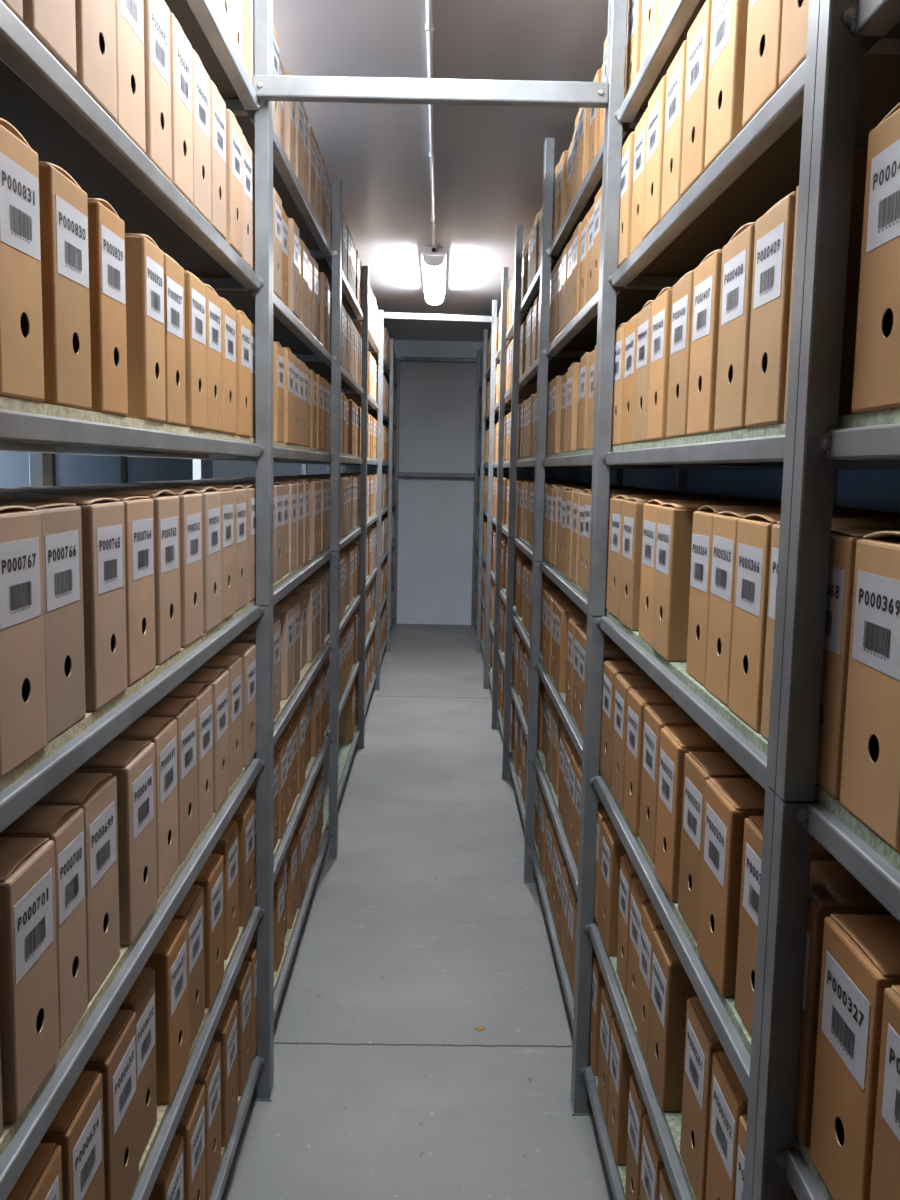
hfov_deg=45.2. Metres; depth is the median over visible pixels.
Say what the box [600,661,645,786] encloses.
box
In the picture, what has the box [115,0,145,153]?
box
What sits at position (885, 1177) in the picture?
box
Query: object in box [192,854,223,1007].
box
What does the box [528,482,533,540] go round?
box
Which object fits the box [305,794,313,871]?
box
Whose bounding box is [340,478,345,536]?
box
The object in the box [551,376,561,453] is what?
box
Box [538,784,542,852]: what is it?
box
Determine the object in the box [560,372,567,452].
box
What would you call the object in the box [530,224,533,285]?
box
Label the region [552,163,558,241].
box
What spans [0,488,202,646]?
box
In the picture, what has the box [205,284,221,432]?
box
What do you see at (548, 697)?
box
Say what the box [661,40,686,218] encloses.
box
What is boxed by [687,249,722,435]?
box
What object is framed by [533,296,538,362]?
box
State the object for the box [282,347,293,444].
box
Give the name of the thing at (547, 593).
box
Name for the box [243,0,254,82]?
box
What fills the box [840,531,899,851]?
box
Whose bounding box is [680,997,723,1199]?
box
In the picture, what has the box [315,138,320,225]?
box
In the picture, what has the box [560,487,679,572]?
box
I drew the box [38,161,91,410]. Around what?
box
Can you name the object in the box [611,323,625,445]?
box
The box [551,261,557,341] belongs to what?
box
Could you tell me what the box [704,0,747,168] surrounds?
box
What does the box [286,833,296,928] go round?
box
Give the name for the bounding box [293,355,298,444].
box
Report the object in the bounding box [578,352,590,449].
box
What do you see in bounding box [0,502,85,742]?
box
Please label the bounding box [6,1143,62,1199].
box
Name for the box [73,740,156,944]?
box
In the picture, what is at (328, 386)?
box
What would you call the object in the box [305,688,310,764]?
box
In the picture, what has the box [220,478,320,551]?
box
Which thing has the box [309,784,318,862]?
box
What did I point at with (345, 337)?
box
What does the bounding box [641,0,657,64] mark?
box
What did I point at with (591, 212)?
box
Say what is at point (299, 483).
box
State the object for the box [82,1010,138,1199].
box
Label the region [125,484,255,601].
box
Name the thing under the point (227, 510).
box
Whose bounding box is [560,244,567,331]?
box
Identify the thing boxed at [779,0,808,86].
box
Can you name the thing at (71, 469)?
wall
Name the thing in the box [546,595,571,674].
box
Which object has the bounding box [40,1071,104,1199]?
box
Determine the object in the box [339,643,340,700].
box
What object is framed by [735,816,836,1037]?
box
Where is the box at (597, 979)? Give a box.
[589,948,605,1075]
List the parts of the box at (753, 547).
lid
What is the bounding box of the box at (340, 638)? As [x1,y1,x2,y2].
[339,637,342,697]
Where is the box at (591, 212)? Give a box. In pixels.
[586,202,594,303]
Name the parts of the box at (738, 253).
lid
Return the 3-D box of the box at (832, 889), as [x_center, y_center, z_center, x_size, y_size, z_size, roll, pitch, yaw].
[0.531,0.418,1.134,0.356,0.250,0.130,1,7,-1]
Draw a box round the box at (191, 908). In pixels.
[173,885,204,1050]
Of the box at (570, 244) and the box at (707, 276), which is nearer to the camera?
the box at (707, 276)
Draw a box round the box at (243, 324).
[236,310,250,436]
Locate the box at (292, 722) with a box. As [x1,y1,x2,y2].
[287,715,296,804]
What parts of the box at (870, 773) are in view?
lid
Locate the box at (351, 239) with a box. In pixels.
[350,234,352,291]
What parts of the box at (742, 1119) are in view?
lid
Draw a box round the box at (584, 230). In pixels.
[579,212,588,310]
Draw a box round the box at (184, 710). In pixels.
[140,698,197,864]
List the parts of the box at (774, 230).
lid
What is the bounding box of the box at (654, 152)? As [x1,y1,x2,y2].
[643,74,666,238]
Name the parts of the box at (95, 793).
lid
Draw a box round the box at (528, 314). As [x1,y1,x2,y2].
[526,314,528,370]
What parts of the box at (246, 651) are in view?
lid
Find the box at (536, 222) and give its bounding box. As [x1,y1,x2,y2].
[533,212,539,279]
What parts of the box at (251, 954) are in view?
lid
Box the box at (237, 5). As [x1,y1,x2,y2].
[232,0,242,63]
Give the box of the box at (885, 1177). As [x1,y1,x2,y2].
[870,985,899,1199]
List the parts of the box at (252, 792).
lid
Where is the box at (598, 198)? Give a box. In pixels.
[591,186,601,296]
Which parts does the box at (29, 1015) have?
lid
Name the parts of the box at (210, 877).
lid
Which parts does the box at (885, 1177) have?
lid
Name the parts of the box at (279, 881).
lid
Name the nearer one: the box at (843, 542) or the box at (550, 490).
the box at (843, 542)
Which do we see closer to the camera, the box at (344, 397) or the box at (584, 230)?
the box at (584, 230)
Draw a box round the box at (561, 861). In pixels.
[555,847,566,944]
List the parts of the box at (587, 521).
lid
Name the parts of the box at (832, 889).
lid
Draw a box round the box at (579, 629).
[572,625,604,722]
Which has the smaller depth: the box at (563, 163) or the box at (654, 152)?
the box at (654, 152)
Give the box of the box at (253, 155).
[252,153,254,271]
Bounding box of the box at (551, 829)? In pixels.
[546,819,555,906]
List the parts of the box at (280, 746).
lid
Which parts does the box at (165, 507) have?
lid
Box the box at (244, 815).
[231,798,254,925]
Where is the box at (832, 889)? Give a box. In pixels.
[794,860,891,1144]
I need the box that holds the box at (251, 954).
[244,933,256,1058]
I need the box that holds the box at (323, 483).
[319,479,326,550]
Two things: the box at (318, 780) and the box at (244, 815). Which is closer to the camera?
the box at (244, 815)
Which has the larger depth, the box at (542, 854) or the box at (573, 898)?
the box at (542, 854)
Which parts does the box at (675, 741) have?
lid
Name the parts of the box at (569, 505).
lid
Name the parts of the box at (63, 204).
lid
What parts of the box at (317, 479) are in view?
lid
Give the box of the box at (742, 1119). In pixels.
[735,1114,798,1199]
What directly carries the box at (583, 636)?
on the shelving rack at (807, 135)
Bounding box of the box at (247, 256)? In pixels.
[241,134,252,268]
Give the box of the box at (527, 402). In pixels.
[525,398,528,456]
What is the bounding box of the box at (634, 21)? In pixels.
[625,0,642,96]
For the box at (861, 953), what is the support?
on the shelving rack at (807, 135)
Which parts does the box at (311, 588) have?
lid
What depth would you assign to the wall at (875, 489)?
3.88 m
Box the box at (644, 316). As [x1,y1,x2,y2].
[633,300,653,442]
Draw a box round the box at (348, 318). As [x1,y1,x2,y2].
[346,314,349,372]
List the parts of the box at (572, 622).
lid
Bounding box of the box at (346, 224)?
[345,224,346,278]
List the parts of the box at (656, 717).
lid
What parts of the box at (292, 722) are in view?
lid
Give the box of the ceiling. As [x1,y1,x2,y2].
[273,0,608,341]
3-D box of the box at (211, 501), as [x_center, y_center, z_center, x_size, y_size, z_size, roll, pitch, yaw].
[-0.607,-0.081,1.973,0.356,0.258,0.135,1,7,-1]
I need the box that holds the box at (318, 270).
[318,270,319,341]
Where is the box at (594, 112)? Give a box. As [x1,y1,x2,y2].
[588,68,600,169]
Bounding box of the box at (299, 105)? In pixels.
[295,102,302,187]
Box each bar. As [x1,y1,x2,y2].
[252,75,608,107]
[384,312,492,322]
[399,472,473,477]
[400,357,476,362]
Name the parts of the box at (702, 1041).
lid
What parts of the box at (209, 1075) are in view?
lid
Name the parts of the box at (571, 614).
lid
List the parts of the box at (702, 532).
lid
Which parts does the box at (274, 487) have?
lid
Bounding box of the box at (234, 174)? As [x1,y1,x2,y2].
[225,109,242,256]
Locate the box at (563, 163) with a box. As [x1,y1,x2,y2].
[557,151,567,231]
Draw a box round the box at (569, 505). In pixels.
[564,489,688,578]
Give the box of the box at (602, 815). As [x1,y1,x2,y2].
[594,800,610,923]
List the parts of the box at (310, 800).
lid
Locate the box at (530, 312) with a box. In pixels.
[527,306,532,368]
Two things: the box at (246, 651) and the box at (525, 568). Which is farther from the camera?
the box at (525, 568)
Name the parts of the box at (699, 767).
lid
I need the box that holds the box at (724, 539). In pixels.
[705,511,899,706]
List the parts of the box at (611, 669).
lid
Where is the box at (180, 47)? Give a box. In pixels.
[170,12,192,203]
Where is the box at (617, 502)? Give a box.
[608,495,780,618]
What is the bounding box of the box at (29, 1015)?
[0,837,59,1122]
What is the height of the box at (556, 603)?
0.250 m
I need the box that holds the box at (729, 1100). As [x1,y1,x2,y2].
[705,1051,747,1199]
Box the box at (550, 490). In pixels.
[546,485,650,562]
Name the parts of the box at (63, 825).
lid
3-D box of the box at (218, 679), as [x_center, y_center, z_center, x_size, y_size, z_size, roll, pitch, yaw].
[-0.616,0.264,2.087,0.356,0.254,0.135,1,7,-1]
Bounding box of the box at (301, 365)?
[297,360,303,445]
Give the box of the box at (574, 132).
[570,132,574,205]
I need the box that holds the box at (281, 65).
[280,60,283,148]
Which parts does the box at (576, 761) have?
lid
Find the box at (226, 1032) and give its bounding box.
[211,999,237,1146]
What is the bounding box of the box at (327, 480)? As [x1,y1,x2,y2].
[322,479,329,547]
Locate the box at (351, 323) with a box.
[349,318,352,375]
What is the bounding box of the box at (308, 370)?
[308,370,309,447]
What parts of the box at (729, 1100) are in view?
lid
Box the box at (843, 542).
[816,529,899,799]
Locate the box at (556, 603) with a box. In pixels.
[551,600,576,679]
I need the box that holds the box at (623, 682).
[611,674,661,809]
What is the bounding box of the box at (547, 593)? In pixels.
[542,591,566,666]
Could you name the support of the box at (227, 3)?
on the shelving rack at (56, 116)
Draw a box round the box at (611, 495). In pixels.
[605,494,755,609]
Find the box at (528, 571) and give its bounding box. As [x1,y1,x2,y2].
[525,569,542,630]
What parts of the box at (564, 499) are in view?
lid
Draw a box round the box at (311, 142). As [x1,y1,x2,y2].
[308,124,315,212]
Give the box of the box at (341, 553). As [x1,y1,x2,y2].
[340,552,346,604]
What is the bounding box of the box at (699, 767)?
[678,751,751,942]
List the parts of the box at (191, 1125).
lid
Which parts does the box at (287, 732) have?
lid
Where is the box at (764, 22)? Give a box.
[742,0,782,127]
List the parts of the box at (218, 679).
lid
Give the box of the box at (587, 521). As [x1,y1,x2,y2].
[582,492,723,593]
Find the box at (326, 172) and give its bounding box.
[325,166,328,239]
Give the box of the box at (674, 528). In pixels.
[652,503,881,661]
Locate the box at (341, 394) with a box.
[341,394,342,452]
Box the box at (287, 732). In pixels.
[279,725,291,817]
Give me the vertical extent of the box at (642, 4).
0.256 m
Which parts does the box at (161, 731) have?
lid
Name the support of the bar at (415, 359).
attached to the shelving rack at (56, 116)
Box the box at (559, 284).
[556,253,562,336]
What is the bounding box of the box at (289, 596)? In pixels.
[282,593,300,599]
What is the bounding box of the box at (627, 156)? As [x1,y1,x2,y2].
[617,132,634,268]
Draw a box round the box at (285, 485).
[280,483,288,575]
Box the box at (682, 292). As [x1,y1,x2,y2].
[666,269,694,437]
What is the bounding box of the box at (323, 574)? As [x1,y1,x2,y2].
[310,572,325,635]
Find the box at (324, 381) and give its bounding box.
[321,377,326,449]
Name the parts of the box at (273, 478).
lid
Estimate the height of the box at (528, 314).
0.258 m
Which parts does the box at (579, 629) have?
lid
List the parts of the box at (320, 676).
lid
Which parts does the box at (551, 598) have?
lid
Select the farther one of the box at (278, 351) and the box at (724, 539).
the box at (278, 351)
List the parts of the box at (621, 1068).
lid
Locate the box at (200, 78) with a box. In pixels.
[192,49,210,223]
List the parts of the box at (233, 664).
lid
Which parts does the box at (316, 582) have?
lid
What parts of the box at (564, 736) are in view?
lid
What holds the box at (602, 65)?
on the shelving rack at (807, 135)
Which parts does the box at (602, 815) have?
lid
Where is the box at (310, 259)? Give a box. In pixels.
[308,250,312,332]
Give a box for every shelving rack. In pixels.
[0,0,399,1199]
[471,0,899,1199]
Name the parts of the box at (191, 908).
lid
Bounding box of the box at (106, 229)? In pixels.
[87,198,127,415]
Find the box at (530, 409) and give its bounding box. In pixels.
[527,394,534,456]
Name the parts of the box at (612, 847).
lid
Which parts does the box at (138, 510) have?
lid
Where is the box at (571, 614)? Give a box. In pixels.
[565,612,586,692]
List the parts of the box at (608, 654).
lid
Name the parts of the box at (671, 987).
lid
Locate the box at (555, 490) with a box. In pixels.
[551,487,656,566]
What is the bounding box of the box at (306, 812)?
[300,806,310,889]
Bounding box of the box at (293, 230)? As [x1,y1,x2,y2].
[288,218,298,317]
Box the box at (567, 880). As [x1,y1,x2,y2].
[561,865,571,966]
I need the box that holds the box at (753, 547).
[728,514,899,732]
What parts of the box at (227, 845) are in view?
lid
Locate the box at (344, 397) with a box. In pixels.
[341,393,345,452]
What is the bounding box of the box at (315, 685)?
[309,679,319,756]
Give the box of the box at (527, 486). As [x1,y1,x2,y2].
[524,482,587,540]
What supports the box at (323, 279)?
on the shelving rack at (56, 116)
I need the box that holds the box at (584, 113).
[577,108,589,191]
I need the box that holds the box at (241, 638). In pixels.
[229,633,255,644]
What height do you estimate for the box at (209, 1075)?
0.251 m
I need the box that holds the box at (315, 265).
[312,257,317,338]
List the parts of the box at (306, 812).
lid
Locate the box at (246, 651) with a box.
[215,643,255,765]
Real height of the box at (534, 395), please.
0.252 m
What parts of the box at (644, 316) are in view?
lid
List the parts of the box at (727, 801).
lid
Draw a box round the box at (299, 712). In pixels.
[293,705,304,792]
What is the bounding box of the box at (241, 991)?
[228,960,251,1095]
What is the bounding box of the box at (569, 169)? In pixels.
[566,142,571,213]
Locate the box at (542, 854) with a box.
[539,793,547,875]
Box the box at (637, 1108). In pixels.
[625,1075,646,1199]
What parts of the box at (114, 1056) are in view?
lid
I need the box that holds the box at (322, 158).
[321,153,324,233]
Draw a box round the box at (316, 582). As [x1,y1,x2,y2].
[300,580,319,653]
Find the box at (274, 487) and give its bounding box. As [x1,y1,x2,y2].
[134,482,275,583]
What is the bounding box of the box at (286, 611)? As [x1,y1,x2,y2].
[273,605,292,698]
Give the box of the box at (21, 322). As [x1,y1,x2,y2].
[0,118,44,401]
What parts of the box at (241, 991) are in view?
lid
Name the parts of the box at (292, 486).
lid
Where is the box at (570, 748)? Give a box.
[563,740,577,836]
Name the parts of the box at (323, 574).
lid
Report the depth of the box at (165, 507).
1.63 m
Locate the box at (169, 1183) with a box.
[149,1135,183,1199]
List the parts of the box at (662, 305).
lid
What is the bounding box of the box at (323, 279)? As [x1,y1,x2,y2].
[320,272,327,349]
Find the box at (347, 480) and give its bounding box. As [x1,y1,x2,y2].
[273,476,348,533]
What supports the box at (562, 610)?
on the shelving rack at (807, 135)
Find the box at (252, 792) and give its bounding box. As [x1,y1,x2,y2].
[244,780,256,887]
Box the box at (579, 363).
[576,363,580,450]
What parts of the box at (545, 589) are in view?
lid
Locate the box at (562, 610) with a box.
[554,605,582,691]
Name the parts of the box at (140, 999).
lid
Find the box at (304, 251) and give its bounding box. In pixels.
[301,240,307,328]
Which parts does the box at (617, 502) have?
lid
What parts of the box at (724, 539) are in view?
lid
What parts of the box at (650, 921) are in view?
lid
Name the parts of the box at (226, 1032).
lid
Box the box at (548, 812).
[545,807,551,883]
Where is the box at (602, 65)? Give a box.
[599,65,602,147]
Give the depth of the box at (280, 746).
2.94 m
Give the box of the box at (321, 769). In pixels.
[318,762,323,826]
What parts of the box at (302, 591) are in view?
lid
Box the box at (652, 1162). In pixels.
[639,1113,664,1199]
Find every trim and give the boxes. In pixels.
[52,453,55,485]
[120,456,127,482]
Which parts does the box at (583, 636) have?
lid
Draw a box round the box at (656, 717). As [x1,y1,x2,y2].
[639,705,699,864]
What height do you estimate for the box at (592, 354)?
0.252 m
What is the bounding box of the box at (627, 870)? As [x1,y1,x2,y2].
[616,854,638,995]
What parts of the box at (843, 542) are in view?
lid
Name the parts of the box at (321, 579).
lid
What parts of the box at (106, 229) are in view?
lid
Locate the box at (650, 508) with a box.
[638,500,849,645]
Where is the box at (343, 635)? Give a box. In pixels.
[339,632,345,689]
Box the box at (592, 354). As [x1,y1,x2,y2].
[587,349,594,448]
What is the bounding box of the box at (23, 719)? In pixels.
[0,506,46,778]
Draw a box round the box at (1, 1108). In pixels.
[0,1045,2,1136]
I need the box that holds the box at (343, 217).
[342,212,345,274]
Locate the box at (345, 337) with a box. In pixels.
[344,311,346,369]
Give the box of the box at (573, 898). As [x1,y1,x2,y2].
[567,882,577,987]
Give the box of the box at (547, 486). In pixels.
[543,485,551,558]
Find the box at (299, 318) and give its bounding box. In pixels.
[298,237,300,320]
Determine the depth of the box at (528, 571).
4.53 m
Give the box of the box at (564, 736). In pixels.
[558,729,570,820]
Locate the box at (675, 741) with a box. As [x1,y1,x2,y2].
[654,726,725,901]
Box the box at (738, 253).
[714,222,754,431]
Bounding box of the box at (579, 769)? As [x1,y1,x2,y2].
[574,766,581,869]
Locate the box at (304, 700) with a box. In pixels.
[299,695,306,770]
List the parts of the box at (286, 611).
lid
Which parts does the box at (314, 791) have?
lid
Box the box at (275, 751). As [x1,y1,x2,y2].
[274,750,277,847]
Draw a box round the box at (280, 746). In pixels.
[274,738,286,838]
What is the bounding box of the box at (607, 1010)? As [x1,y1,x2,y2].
[598,986,615,1124]
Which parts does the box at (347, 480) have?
lid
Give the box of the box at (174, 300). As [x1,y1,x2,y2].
[163,252,185,425]
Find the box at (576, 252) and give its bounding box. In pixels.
[570,222,581,319]
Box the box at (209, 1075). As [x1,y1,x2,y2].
[194,1041,220,1199]
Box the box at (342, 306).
[341,304,344,366]
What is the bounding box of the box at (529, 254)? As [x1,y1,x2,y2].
[527,230,531,290]
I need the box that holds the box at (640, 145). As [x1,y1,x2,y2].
[630,107,647,253]
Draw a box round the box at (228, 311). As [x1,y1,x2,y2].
[221,297,235,434]
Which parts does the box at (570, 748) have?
lid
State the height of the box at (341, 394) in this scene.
0.254 m
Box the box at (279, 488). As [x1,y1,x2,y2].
[148,481,282,581]
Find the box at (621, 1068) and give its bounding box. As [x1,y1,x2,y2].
[607,1017,634,1164]
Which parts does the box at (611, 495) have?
lid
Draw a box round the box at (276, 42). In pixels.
[273,24,279,140]
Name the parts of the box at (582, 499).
lid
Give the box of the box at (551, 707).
[546,699,555,781]
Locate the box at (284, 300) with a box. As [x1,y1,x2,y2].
[281,207,287,306]
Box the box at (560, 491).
[556,487,669,569]
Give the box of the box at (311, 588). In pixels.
[296,584,315,661]
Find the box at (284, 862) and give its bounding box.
[280,852,286,938]
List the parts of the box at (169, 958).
lid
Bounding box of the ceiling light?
[421,246,446,304]
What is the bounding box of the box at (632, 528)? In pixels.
[619,498,780,630]
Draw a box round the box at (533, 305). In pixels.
[531,305,533,364]
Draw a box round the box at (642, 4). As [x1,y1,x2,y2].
[640,4,642,66]
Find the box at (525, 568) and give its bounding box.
[522,566,531,626]
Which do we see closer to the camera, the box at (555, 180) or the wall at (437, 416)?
the box at (555, 180)
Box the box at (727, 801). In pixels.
[697,778,818,996]
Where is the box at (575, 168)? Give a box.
[572,112,578,201]
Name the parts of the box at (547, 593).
lid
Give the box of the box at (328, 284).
[328,284,329,351]
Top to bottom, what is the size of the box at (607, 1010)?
0.250 m
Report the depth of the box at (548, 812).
3.59 m
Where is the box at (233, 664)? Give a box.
[199,655,241,786]
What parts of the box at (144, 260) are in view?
lid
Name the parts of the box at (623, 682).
lid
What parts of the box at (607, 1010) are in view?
lid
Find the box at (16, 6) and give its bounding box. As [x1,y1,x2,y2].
[2,0,22,21]
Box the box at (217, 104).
[210,80,225,239]
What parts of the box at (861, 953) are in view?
lid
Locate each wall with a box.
[0,451,212,487]
[213,340,557,624]
[558,469,899,511]
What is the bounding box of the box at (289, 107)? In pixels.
[284,70,295,171]
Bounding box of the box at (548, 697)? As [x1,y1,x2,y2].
[545,692,550,762]
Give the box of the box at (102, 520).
[0,496,126,711]
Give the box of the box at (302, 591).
[289,588,306,669]
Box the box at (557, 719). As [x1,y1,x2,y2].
[551,709,560,794]
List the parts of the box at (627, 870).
lid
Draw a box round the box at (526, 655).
[522,652,529,715]
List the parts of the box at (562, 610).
lid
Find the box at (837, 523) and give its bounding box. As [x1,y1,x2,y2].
[761,518,899,739]
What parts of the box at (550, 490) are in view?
lid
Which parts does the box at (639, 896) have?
lid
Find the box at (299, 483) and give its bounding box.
[294,481,302,567]
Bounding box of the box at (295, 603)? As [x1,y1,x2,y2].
[275,599,299,688]
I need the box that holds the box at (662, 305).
[647,287,672,440]
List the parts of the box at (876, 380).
lid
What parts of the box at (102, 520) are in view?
lid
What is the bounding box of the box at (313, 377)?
[309,370,316,448]
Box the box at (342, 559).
[329,558,344,615]
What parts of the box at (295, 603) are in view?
lid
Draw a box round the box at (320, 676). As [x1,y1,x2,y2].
[314,672,324,746]
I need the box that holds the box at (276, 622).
[251,618,279,718]
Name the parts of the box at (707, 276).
lid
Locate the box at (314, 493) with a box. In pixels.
[307,479,318,556]
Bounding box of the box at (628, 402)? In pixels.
[621,314,637,444]
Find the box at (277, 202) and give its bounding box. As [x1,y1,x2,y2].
[273,187,281,299]
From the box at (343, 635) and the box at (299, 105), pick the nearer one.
the box at (299, 105)
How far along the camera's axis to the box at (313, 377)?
3.56 m
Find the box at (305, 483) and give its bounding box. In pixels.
[199,479,308,563]
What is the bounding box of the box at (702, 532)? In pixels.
[686,505,899,686]
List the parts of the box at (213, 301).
lid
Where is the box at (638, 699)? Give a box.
[623,689,677,835]
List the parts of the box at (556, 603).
lid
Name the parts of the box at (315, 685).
lid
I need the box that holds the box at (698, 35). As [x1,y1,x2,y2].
[680,0,711,196]
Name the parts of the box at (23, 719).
lid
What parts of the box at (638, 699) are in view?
lid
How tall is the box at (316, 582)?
0.252 m
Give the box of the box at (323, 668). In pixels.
[318,665,326,732]
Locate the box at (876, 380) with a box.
[852,102,899,413]
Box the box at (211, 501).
[19,486,221,632]
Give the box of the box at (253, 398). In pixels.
[249,323,255,438]
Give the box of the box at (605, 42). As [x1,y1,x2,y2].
[600,37,606,145]
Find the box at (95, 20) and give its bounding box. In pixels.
[73,0,116,121]
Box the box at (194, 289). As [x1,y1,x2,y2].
[183,270,206,429]
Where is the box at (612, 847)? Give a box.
[598,821,626,955]
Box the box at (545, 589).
[541,587,561,654]
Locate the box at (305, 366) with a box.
[302,362,307,446]
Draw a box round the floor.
[221,624,613,1199]
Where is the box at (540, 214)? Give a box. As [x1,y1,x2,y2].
[538,207,541,269]
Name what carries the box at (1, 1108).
on the shelving rack at (56, 116)
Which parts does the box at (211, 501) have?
lid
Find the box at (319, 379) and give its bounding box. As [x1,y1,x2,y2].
[316,374,322,449]
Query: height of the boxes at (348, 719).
2.423 m
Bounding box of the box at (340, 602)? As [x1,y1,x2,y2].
[327,560,341,620]
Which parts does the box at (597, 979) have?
lid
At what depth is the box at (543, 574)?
4.44 m
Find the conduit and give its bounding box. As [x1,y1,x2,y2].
[425,0,435,247]
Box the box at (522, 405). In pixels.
[520,400,525,457]
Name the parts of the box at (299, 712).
lid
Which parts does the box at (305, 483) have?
lid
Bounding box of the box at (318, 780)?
[313,772,321,845]
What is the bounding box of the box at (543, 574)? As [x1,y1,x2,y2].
[528,572,546,631]
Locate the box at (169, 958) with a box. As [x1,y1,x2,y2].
[144,918,188,1103]
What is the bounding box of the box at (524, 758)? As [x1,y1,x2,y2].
[522,736,526,800]
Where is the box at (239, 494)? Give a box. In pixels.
[70,484,247,611]
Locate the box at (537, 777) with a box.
[534,773,539,846]
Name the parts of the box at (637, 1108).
lid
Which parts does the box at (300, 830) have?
lid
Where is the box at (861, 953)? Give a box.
[810,914,899,1199]
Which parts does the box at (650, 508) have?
lid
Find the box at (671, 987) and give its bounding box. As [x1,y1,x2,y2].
[647,929,697,1111]
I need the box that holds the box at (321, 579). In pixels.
[305,576,324,648]
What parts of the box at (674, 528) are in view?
lid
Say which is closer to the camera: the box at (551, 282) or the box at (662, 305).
the box at (662, 305)
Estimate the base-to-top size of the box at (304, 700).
0.250 m
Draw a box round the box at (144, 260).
[123,233,165,422]
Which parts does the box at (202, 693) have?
lid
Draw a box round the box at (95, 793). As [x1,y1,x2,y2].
[34,773,119,1001]
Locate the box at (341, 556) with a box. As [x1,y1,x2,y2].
[340,555,345,610]
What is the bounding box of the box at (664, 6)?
[656,0,673,34]
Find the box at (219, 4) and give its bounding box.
[212,0,223,24]
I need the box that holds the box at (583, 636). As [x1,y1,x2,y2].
[577,632,612,735]
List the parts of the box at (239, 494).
lid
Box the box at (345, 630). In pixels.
[342,628,348,682]
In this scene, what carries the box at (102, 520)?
on the shelving rack at (56, 116)
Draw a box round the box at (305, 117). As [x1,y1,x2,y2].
[303,105,308,198]
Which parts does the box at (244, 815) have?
lid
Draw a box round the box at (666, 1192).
[658,1168,675,1199]
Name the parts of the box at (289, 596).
lid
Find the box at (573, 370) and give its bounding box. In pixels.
[565,362,580,451]
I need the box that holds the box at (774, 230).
[745,191,795,427]
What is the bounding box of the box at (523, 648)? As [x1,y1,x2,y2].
[519,641,525,700]
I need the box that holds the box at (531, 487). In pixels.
[529,483,534,544]
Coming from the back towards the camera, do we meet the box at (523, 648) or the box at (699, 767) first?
the box at (523, 648)
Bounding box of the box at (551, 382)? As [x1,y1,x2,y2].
[547,379,552,453]
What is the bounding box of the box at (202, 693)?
[163,683,212,835]
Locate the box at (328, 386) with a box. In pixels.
[325,380,329,450]
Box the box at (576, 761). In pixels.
[568,753,581,854]
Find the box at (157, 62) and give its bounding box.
[143,0,171,181]
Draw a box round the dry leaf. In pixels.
[474,1026,483,1030]
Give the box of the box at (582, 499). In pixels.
[578,489,714,586]
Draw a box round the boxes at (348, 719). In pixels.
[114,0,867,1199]
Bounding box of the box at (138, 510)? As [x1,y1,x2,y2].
[0,494,155,685]
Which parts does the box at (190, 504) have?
lid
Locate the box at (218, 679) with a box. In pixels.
[181,668,228,811]
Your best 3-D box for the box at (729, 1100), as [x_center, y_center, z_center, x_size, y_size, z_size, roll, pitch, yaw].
[0.526,0.736,1.400,0.356,0.250,0.125,1,7,-1]
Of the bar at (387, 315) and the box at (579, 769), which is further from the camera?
the bar at (387, 315)
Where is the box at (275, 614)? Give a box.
[273,612,280,700]
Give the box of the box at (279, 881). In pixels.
[274,868,283,970]
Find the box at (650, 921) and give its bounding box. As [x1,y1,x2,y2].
[636,903,663,1061]
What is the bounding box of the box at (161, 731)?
[113,717,178,898]
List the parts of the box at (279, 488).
lid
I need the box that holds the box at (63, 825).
[0,805,87,1048]
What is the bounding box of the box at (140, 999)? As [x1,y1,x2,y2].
[118,967,156,1161]
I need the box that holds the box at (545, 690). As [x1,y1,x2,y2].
[542,685,547,755]
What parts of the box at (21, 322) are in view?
lid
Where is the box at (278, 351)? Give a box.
[273,342,283,442]
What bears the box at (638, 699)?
on the shelving rack at (807, 135)
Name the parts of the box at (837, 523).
lid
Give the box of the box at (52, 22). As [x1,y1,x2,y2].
[22,0,76,75]
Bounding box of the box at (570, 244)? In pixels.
[566,236,572,325]
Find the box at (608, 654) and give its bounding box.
[599,649,632,765]
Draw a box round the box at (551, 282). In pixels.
[549,271,552,344]
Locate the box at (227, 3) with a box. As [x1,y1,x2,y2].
[224,0,231,41]
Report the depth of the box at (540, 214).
4.25 m
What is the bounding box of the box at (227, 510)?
[212,488,233,620]
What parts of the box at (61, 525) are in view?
lid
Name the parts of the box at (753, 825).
lid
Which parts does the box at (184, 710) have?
lid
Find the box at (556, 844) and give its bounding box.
[551,832,560,919]
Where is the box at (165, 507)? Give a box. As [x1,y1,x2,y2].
[0,489,180,664]
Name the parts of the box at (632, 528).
lid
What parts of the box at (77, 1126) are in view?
lid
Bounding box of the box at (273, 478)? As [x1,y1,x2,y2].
[205,478,309,523]
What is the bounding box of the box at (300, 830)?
[294,818,305,907]
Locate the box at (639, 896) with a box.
[627,877,651,1026]
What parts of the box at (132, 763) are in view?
lid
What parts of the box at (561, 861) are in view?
lid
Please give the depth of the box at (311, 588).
3.61 m
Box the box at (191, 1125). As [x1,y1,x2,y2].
[174,1084,205,1199]
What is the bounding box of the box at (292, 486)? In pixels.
[174,480,296,571]
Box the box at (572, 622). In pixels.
[565,618,586,713]
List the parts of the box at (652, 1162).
lid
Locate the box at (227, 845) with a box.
[211,820,238,958]
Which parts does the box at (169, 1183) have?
lid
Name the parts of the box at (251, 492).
lid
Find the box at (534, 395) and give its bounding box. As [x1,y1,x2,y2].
[532,395,534,456]
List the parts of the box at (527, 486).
lid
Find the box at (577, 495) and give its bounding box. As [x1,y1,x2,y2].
[571,490,583,583]

